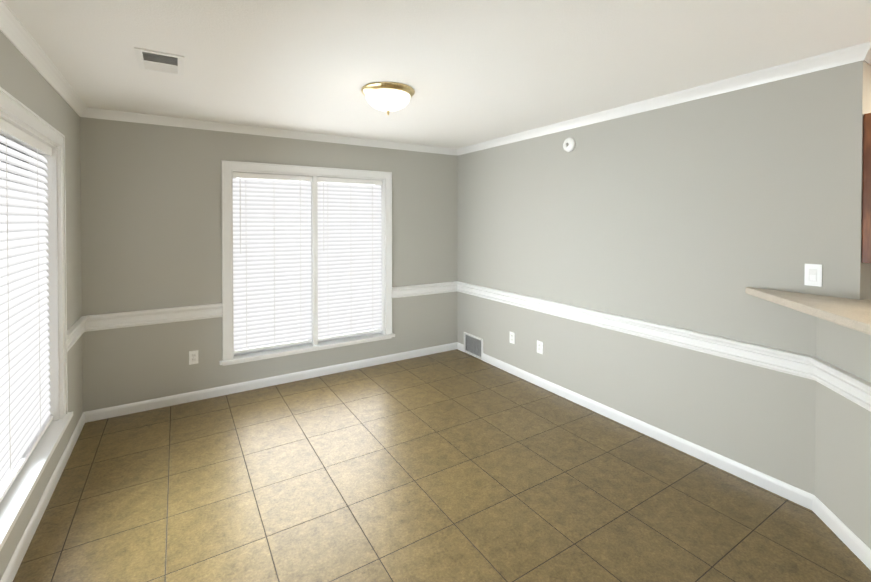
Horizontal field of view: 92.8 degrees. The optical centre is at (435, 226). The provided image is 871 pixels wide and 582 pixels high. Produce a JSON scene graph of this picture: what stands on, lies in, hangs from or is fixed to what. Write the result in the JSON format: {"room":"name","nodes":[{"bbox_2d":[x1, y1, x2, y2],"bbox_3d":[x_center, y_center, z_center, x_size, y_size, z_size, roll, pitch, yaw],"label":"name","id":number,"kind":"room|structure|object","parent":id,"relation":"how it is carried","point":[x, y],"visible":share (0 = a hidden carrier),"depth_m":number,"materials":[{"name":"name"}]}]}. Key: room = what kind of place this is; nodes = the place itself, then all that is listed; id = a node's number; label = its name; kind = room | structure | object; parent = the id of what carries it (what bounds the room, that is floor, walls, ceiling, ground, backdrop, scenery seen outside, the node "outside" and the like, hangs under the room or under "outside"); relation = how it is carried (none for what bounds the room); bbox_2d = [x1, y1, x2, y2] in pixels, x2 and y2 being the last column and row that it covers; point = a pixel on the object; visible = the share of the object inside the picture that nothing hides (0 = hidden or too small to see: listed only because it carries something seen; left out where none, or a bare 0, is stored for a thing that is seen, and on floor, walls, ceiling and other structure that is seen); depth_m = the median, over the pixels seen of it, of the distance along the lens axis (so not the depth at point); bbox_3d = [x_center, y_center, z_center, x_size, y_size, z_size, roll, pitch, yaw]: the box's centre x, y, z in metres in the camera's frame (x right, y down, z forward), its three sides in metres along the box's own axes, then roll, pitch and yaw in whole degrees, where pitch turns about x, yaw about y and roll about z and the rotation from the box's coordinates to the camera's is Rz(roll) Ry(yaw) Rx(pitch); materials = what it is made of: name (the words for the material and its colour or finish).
{"room":"empty dining room","nodes":[
{"label":"empty dining room","id":0,"kind":"room"},
{"bbox_2d":[0,31,82,579],"bbox_3d":[-1.238,0.336,0.669,0.140,2.440,5.910,0,1,-32],"label":"wall","id":1,"kind":"structure","parent":0,"point":[25,82],"depth_m":2.75,"materials":[{"name":"grey paint"}]},
{"bbox_2d":[0,87,72,550],"bbox_3d":[-1.981,0.344,1.909,0.186,1.832,1.730,0,1,-32],"label":"window","id":2,"kind":"structure","parent":1,"relation":"in","point":[20,116],"depth_m":2.55,"materials":[{"name":"white"}]},
{"bbox_2d":[0,118,52,502],"bbox_3d":[-1.980,0.357,1.910,0.066,1.666,1.490,0,1,-32],"label":"window blind","id":3,"kind":"object","parent":2,"relation":"attached to","point":[26,418],"visible":1,"depth_m":2.11,"materials":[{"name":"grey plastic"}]},
{"bbox_2d":[0,411,87,581],"bbox_3d":[-1.212,1.513,0.784,0.017,0.082,5.774,0,1,-32],"label":"baseboard","id":4,"kind":"structure","parent":1,"relation":"attached to","point":[13,566],"depth_m":2.18,"materials":[{"name":"white wood"}]},
{"bbox_2d":[0,0,91,117],"bbox_3d":[-1.196,-0.854,0.766,0.056,0.072,5.774,0,1,-32],"label":"crown molding","id":5,"kind":"structure","parent":1,"relation":"attached to","point":[14,31],"depth_m":2.12,"materials":[{"name":"white wood"}]},
{"bbox_2d":[67,315,90,351],"bbox_3d":[-2.540,0.758,2.927,0.043,0.124,0.630,0,1,-32],"label":"trim","id":6,"kind":"structure","parent":1,"relation":"attached to","point":[83,325],"depth_m":2.98,"materials":[{"name":"white wood"}]},
{"bbox_2d":[80,117,457,411],"bbox_3d":[-1.273,0.293,4.212,3.830,2.440,0.140,0,1,-32],"label":"wall","id":7,"kind":"structure","parent":0,"point":[151,216],"depth_m":3.58,"materials":[{"name":"grey paint"}]},
{"bbox_2d":[91,303,222,330],"bbox_3d":[-2.323,0.752,3.460,0.974,0.124,0.043,0,1,-32],"label":"trim","id":8,"kind":"structure","parent":7,"relation":"attached to","point":[186,313],"depth_m":3.45,"materials":[{"name":"white wood"}]},
{"bbox_2d":[189,350,197,364],"bbox_3d":[-2.107,1.140,3.615,0.070,0.115,0.008,0,1,-32],"label":"electrical outlet","id":9,"kind":"object","parent":7,"relation":"attached to","point":[193,357],"visible":1,"depth_m":3.61,"materials":[{"name":"white plastic"}]},
{"bbox_2d":[92,108,455,154],"bbox_3d":[-1.231,-0.894,4.113,3.420,0.072,0.056,0,1,-32],"label":"crown molding","id":10,"kind":"structure","parent":7,"relation":"attached to","point":[96,113],"depth_m":3.83,"materials":[{"name":"white wood"}]},
{"bbox_2d":[88,342,459,421],"bbox_3d":[-1.214,1.472,4.160,3.528,0.082,0.044,0,1,-32],"label":"baseboard","id":11,"kind":"structure","parent":7,"relation":"attached to","point":[104,413],"depth_m":3.86,"materials":[{"name":"white wood"}]},
{"bbox_2d":[219,160,394,365],"bbox_3d":[-1.230,0.324,4.210,1.730,1.847,0.186,0,1,-32],"label":"window","id":12,"kind":"structure","parent":7,"relation":"in","point":[228,169],"depth_m":4.16,"materials":[{"name":"white wood"}]},
{"bbox_2d":[233,172,311,353],"bbox_3d":[-1.557,0.332,4.004,0.717,1.666,0.066,0,1,-32],"label":"window blind","id":13,"kind":"object","parent":12,"relation":"attached to","point":[272,293],"visible":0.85,"depth_m":3.99,"materials":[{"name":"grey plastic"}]},
{"bbox_2d":[318,177,381,340],"bbox_3d":[-0.901,0.327,4.413,0.717,1.666,0.066,0,1,-32],"label":"window blind","id":14,"kind":"object","parent":12,"relation":"attached to","point":[349,259],"visible":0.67,"depth_m":4.40,"materials":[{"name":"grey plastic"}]},
{"bbox_2d":[392,281,454,297],"bbox_3d":[-0.121,0.735,4.833,0.856,0.124,0.043,0,1,-32],"label":"trim","id":15,"kind":"structure","parent":7,"relation":"attached to","point":[435,288],"depth_m":4.81,"materials":[{"name":"white wood"}]},
{"bbox_2d":[4,0,870,148],"bbox_3d":[1.568,-0.957,2.486,6.840,0.100,6.050,0,1,-32],"label":"ceiling","id":16,"kind":"structure","parent":0,"point":[471,72],"depth_m":2.16,"materials":[{"name":"white paint"}]},
{"bbox_2d":[134,47,183,74],"bbox_3d":[-1.505,-0.897,2.273,0.215,0.015,0.321,0,1,-32],"label":"ceiling vent","id":17,"kind":"object","parent":16,"relation":"in","point":[152,60],"visible":1,"depth_m":2.25,"materials":[{"name":"white metal"}]},
{"bbox_2d":[361,82,414,114],"bbox_3d":[-0.316,-0.827,2.768,0.356,0.166,0.356,0,1,-32],"label":"dome lamp","id":18,"kind":"object","parent":16,"relation":"attached to","point":[387,97],"visible":1,"depth_m":2.66,"materials":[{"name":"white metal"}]},
{"bbox_2d":[13,349,870,581],"bbox_3d":[1.568,1.583,2.517,6.840,0.100,6.050,0,1,-32],"label":"floor","id":19,"kind":"structure","parent":0,"point":[456,465],"depth_m":2.34,"materials":[{"name":"tile"}]},
{"bbox_2d":[457,60,870,494],"bbox_3d":[1.265,0.300,3.629,0.140,2.440,3.536,0,1,-32],"label":"wall","id":20,"kind":"structure","parent":0,"point":[700,215],"depth_m":2.80,"materials":[{"name":"grey paint"}]},
{"bbox_2d":[464,332,482,359],"bbox_3d":[0.438,1.382,4.821,0.016,0.238,0.356,0,1,-32],"label":"air vent","id":21,"kind":"object","parent":20,"relation":"in","point":[473,345],"visible":0.96,"depth_m":4.81,"materials":[{"name":"white metal"}]},
{"bbox_2d":[510,332,514,343],"bbox_3d":[0.786,1.142,4.266,0.008,0.115,0.070,0,1,-32],"label":"electrical outlet","id":22,"kind":"object","parent":20,"relation":"attached to","point":[512,337],"visible":1,"depth_m":4.26,"materials":[{"name":"white plastic"}]},
{"bbox_2d":[537,340,542,353],"bbox_3d":[0.990,1.146,3.940,0.008,0.115,0.070,0,1,-32],"label":"electrical outlet","id":23,"kind":"object","parent":20,"relation":"attached to","point":[540,347],"visible":1,"depth_m":3.93,"materials":[{"name":"white plastic"}]},
{"bbox_2d":[563,138,575,151],"bbox_3d":[1.159,-0.715,3.619,0.038,0.124,0.124,0,1,-32],"label":"smoke detector","id":24,"kind":"object","parent":20,"relation":"attached to","point":[569,144],"visible":1,"depth_m":3.60,"materials":[{"name":"white plastic"}]},
{"bbox_2d":[455,281,798,368],"bbox_3d":[1.147,0.749,3.660,0.043,0.124,3.376,0,1,-32],"label":"trim","id":25,"kind":"structure","parent":20,"relation":"attached to","point":[753,354],"depth_m":3.00,"materials":[{"name":"white wood"}]},
{"bbox_2d":[456,42,870,155],"bbox_3d":[1.198,-0.887,3.544,0.056,0.072,3.592,0,1,-32],"label":"crown molding","id":26,"kind":"structure","parent":20,"relation":"attached to","point":[860,52],"depth_m":2.66,"materials":[{"name":"white wood"}]},
{"bbox_2d":[804,264,821,286],"bbox_3d":[2.041,0.262,2.242,0.010,0.118,0.072,0,1,-32],"label":"switch plate","id":27,"kind":"object","parent":20,"relation":"attached to","point":[813,274],"visible":1,"depth_m":2.24,"materials":[{"name":"white plastic"}]},
{"bbox_2d":[815,317,870,548],"bbox_3d":[1.905,0.984,1.325,0.125,1.127,1.850,0,1,13],"label":"wall","id":28,"kind":"structure","parent":0,"point":[842,459],"depth_m":2.03,"materials":[{"name":"grey paint"}]},
{"bbox_2d":[483,353,870,569],"bbox_3d":[1.086,1.492,2.556,1.321,0.082,4.171,0,1,-32],"label":"baseboard","id":29,"kind":"structure","parent":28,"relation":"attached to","point":[849,539],"depth_m":2.64,"materials":[{"name":"white wood"}]},
{"bbox_2d":[745,287,870,334],"bbox_3d":[1.847,0.397,1.493,0.405,0.042,1.996,0,1,13],"label":"bar","id":30,"kind":"object","parent":28,"relation":"on","point":[854,314],"visible":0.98,"depth_m":1.97,"materials":[{"name":"laminate"}]},
{"bbox_2d":[771,354,870,411],"bbox_3d":[1.810,0.778,1.324,1.292,0.124,1.327,0,1,-32],"label":"trim","id":31,"kind":"structure","parent":28,"relation":"attached to","point":[851,387],"depth_m":2.10,"materials":[{"name":"white wood"}]},
{"bbox_2d":[868,112,870,299],"bbox_3d":[3.500,0.307,3.022,3.010,2.440,0.140,0,1,-32],"label":"wall","id":32,"kind":"structure","parent":0,"point":[869,284],"depth_m":2.18,"materials":[{"name":"grey paint"}]},
{"bbox_2d":[862,113,870,262],"bbox_3d":[2.633,-0.193,2.184,0.919,0.754,0.356,0,1,-32],"label":"upper cabinet","id":33,"kind":"object","parent":32,"relation":"attached to","point":[866,221],"visible":1,"depth_m":2.08,"materials":[{"name":"brown wood"}]}
]}

